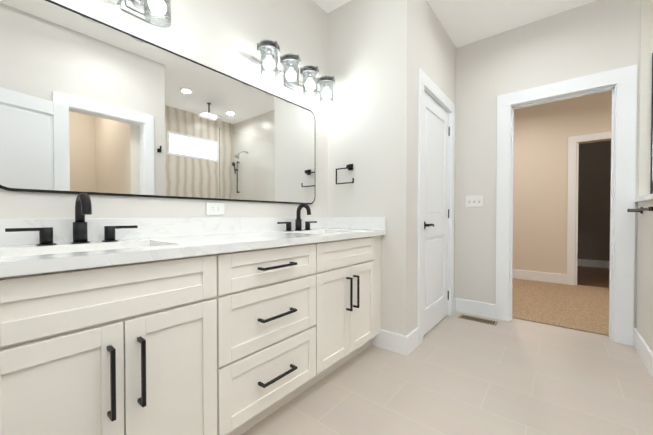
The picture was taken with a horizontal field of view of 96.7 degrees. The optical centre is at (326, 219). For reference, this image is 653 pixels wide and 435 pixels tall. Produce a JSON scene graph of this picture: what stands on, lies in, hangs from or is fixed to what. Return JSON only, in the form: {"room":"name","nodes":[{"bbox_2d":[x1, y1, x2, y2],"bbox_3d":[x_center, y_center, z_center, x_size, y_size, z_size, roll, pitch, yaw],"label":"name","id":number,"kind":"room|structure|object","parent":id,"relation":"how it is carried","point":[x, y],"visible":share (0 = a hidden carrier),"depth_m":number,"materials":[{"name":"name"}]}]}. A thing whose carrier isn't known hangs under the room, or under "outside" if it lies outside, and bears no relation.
{"room":"bathroom","nodes":[
{"label":"bathroom","id":0,"kind":"room"},
{"bbox_2d":[0,0,327,218],"bbox_3d":[-1.058,-0.395,1.339,0.120,2.800,3.500,1,1,39],"label":"wall","id":1,"kind":"structure","parent":0,"point":[225,36],"depth_m":1.79,"materials":[{"name":"white paint"}]},
{"bbox_2d":[100,0,170,27],"bbox_3d":[-1.001,-1.046,1.149,0.192,0.216,0.770,1,1,39],"label":"sconce","id":2,"kind":"object","parent":1,"relation":"attached to","point":[142,9],"visible":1,"depth_m":1.37,"materials":[{"name":"silver metal"}]},
{"bbox_2d":[0,0,314,203],"bbox_3d":[-0.655,-0.498,1.723,0.007,0.769,1.791,1,1,39],"label":"mirror","id":3,"kind":"object","parent":1,"relation":"attached to","point":[90,105],"visible":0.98,"depth_m":1.37,"materials":[{"name":"clear glass"}]},
{"bbox_2d":[0,217,327,244],"bbox_3d":[-0.728,0.041,1.642,0.020,0.100,2.378,1,1,39],"label":"backsplash","id":4,"kind":"structure","parent":1,"relation":"attached to","point":[149,227],"depth_m":1.46,"materials":[{"name":"white stone"}]},
{"bbox_2d":[206,202,223,214],"bbox_3d":[-0.662,-0.062,1.730,0.008,0.072,0.116,1,1,39],"label":"electrical outlet plate","id":5,"kind":"object","parent":1,"relation":"attached to","point":[214,208],"visible":1,"depth_m":1.72,"materials":[{"name":"white plastic"}]},
{"bbox_2d":[250,40,334,104],"bbox_3d":[-0.202,-1.058,2.143,0.192,0.216,0.770,1,1,39],"label":"sconce","id":6,"kind":"object","parent":1,"relation":"attached to","point":[270,49],"visible":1,"depth_m":2.04,"materials":[{"name":"silver metal"}]},
{"bbox_2d":[328,0,413,335],"bbox_3d":[0.334,-0.409,2.388,0.735,2.800,0.120,1,1,39],"label":"wall","id":7,"kind":"structure","parent":0,"point":[370,70],"depth_m":2.25,"materials":[{"name":"white paint"}]},
{"bbox_2d":[336,164,353,183],"bbox_3d":[0.160,-0.376,2.416,0.179,0.164,0.050,1,1,39],"label":"towel ring","id":8,"kind":"object","parent":7,"relation":"attached to","point":[349,166],"visible":1,"depth_m":2.40,"materials":[{"name":"black metal"}]},
{"bbox_2d":[328,217,385,228],"bbox_3d":[0.233,0.032,2.382,0.550,0.100,0.020,1,1,39],"label":"backsplash","id":9,"kind":"structure","parent":7,"relation":"attached to","point":[333,222],"depth_m":2.36,"materials":[{"name":"white stone"}]},
{"bbox_2d":[372,329,409,355],"bbox_3d":[0.477,0.924,2.204,0.291,0.140,0.018,1,1,39],"label":"baseboard","id":10,"kind":"structure","parent":7,"relation":"attached to","point":[408,344],"depth_m":2.17,"materials":[{"name":"white wood"}]},
{"bbox_2d":[412,0,455,330],"bbox_3d":[0.971,-0.412,2.690,0.120,2.800,1.150,1,1,39],"label":"wall","id":11,"kind":"structure","parent":0,"point":[434,59],"depth_m":2.41,"materials":[{"name":"white paint"}]},
{"bbox_2d":[417,68,454,344],"bbox_3d":[0.971,-0.095,2.678,0.140,2.166,0.938,1,1,39],"label":"trim","id":12,"kind":"structure","parent":11,"relation":"attached to","point":[429,86],"depth_m":2.34,"materials":[{"name":"white wood"}]},
{"bbox_2d":[423,91,449,335],"bbox_3d":[1.011,-0.046,2.651,0.090,2.044,0.757,1,1,39],"label":"closet door","id":13,"kind":"structure","parent":11,"relation":"in","point":[436,141],"depth_m":2.65,"materials":[{"name":"white wood"}]},
{"bbox_2d":[241,311,652,434],"bbox_3d":[0.711,1.038,0.749,3.800,0.050,4.770,1,1,39],"label":"floor","id":14,"kind":"structure","parent":0,"point":[453,374],"depth_m":1.71,"materials":[{"name":"beige tile"}]},
{"bbox_2d":[0,233,385,434],"bbox_3d":[-0.505,0.566,1.469,0.592,0.875,2.378,1,1,39],"label":"bathroom vanity","id":15,"kind":"object","parent":14,"relation":"on","point":[181,326],"depth_m":1.05,"materials":[{"name":"white wood"}]},
{"bbox_2d":[0,229,385,272],"bbox_3d":[-0.512,0.111,1.469,0.574,0.035,2.378,1,1,39],"label":"countertop","id":16,"kind":"structure","parent":15,"relation":"on","point":[35,256],"depth_m":1.14,"materials":[{"name":"white stone"}]},
{"bbox_2d":[0,245,131,256],"bbox_3d":[-0.835,0.204,1.049,0.355,0.164,0.514,1,1,39],"label":"sink","id":17,"kind":"object","parent":16,"relation":"in","point":[105,246],"depth_m":1.10,"materials":[{"name":"white ceramic"}]},
{"bbox_2d":[4,193,139,244],"bbox_3d":[-0.967,-0.005,1.152,0.151,0.203,0.410,1,1,39],"label":"faucet","id":18,"kind":"object","parent":16,"relation":"on","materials":[{"name":"black metal"}]},
{"bbox_2d":[276,203,315,228],"bbox_3d":[-0.173,-0.017,2.140,0.151,0.203,0.410,1,1,39],"label":"faucet","id":19,"kind":"object","parent":16,"relation":"on","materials":[{"name":"black metal"}]},
{"bbox_2d":[458,314,497,325],"bbox_3d":[1.483,0.983,2.842,0.330,0.005,0.120,1,1,39],"label":"floor vent","id":20,"kind":"object","parent":14,"relation":"in","point":[477,319],"visible":1,"depth_m":2.84,"materials":[{"name":"brown metal"}]},
{"bbox_2d":[313,0,595,47],"bbox_3d":[1.944,-1.842,3.012,5.600,0.050,9.900,1,1,39],"label":"ceiling","id":21,"kind":"structure","parent":0,"point":[464,22],"depth_m":2.55,"materials":[{"name":"white paint"}]},
{"bbox_2d":[455,0,640,327],"bbox_3d":[2.199,-0.410,2.518,3.720,2.800,0.120,1,1,39],"label":"wall","id":22,"kind":"structure","parent":0,"point":[595,37],"depth_m":2.85,"materials":[{"name":"white paint"}]},
{"bbox_2d":[466,195,482,206],"bbox_3d":[1.516,-0.186,2.980,0.164,0.116,0.016,1,1,39],"label":"switch plate","id":23,"kind":"object","parent":22,"relation":"attached to","point":[475,201],"visible":1,"depth_m":2.98,"materials":[{"name":"white plastic"}]},
{"bbox_2d":[454,298,495,318],"bbox_3d":[1.515,0.914,2.982,0.385,0.140,0.040,1,1,39],"label":"baseboard","id":24,"kind":"structure","parent":22,"relation":"attached to","point":[488,310],"depth_m":2.98,"materials":[{"name":"white wood"}]},
{"bbox_2d":[495,65,636,345],"bbox_3d":[2.085,-0.107,2.616,0.944,2.191,0.164,1,1,39],"label":"door frame","id":25,"kind":"structure","parent":22,"relation":"attached to","point":[620,84],"depth_m":2.37,"materials":[{"name":"white wood"}]},
{"bbox_2d":[512,278,608,335],"bbox_3d":[2.518,0.993,3.762,5.200,0.062,2.190,1,1,39],"label":"floor carpet","id":26,"kind":"object","parent":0,"point":[584,308],"visible":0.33,"depth_m":3.26,"materials":[{"name":"beige carpet"}]},
{"bbox_2d":[513,91,611,274],"bbox_3d":[3.204,-0.437,4.597,5.200,2.800,0.120,1,1,39],"label":"wall","id":27,"kind":"structure","parent":0,"point":[543,132],"depth_m":4.41,"materials":[{"name":"beige paint"}]},
{"bbox_2d":[513,269,566,283],"bbox_3d":[2.332,0.873,5.227,3.074,0.140,0.016,1,1,39],"label":"baseboard","id":28,"kind":"structure","parent":27,"relation":"attached to","point":[542,276],"depth_m":4.44,"materials":[{"name":"white wood"}]},
{"bbox_2d":[567,132,610,284],"bbox_3d":[3.965,-0.112,3.976,1.022,2.166,0.140,1,1,39],"label":"door frame","id":29,"kind":"structure","parent":27,"relation":"attached to","point":[572,216],"depth_m":4.20,"materials":[{"name":"white wood"}]},
{"bbox_2d":[577,266,609,287],"bbox_3d":[4.125,0.968,5.761,5.200,0.060,2.940,1,1,39],"label":"floor","id":30,"kind":"structure","parent":0,"point":[593,276],"depth_m":4.82,"materials":[{"name":"brown carpet"}]},
{"bbox_2d":[577,140,610,260],"bbox_3d":[4.576,-0.459,6.304,5.200,2.800,0.100,1,1,39],"label":"wall","id":31,"kind":"structure","parent":0,"point":[594,175],"depth_m":5.69,"materials":[{"name":"brown"}]},
{"bbox_2d":[577,259,609,267],"bbox_3d":[5.241,0.869,5.712,3.400,0.140,0.016,1,1,39],"label":"baseboard","id":32,"kind":"structure","parent":31,"relation":"attached to","point":[594,263],"depth_m":5.70,"materials":[{"name":"white wood"}]},
{"bbox_2d":[635,194,652,351],"bbox_3d":[2.148,0.419,1.806,0.185,1.160,1.070,1,1,39],"label":"wall","id":33,"kind":"structure","parent":0,"point":[644,315],"depth_m":2.04,"materials":[{"name":"white paint"}]},
{"bbox_2d":[627,207,652,213],"bbox_3d":[2.083,-0.062,1.897,0.075,0.048,0.720,1,1,39],"label":"towel bar","id":34,"kind":"object","parent":33,"relation":"attached to","point":[641,209],"visible":0.98,"depth_m":1.90,"materials":[{"name":"black metal"}]},
{"bbox_2d":[633,328,652,379],"bbox_3d":[2.091,0.928,1.871,0.016,0.140,1.050,1,1,39],"label":"baseboard","id":35,"kind":"structure","parent":33,"relation":"attached to","point":[644,352],"depth_m":2.00,"materials":[{"name":"white wood"}]},
{"bbox_2d":[652,147,652,193],"bbox_3d":[2.154,-0.707,1.796,0.010,1.089,1.024,1,1,39],"label":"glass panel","id":36,"kind":"object","parent":33,"relation":"on","point":[652,170],"depth_m":2.19,"materials":[{"name":"clear glass"}]},
{"bbox_2d":[638,0,652,196],"bbox_3d":[2.939,-0.982,1.835,1.319,1.639,0.006,1,1,39],"label":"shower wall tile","id":37,"kind":"structure","parent":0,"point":[646,41],"depth_m":2.23,"materials":[{"name":"white tile"}]},
{"bbox_2d":[650,53,652,193],"bbox_3d":[2.478,-0.712,2.199,0.024,1.089,0.009,1,1,39],"label":"channel","id":38,"kind":"object","parent":37,"relation":"attached to","point":[651,130],"visible":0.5,"depth_m":2.20,"materials":[{"name":"black"}]}
]}

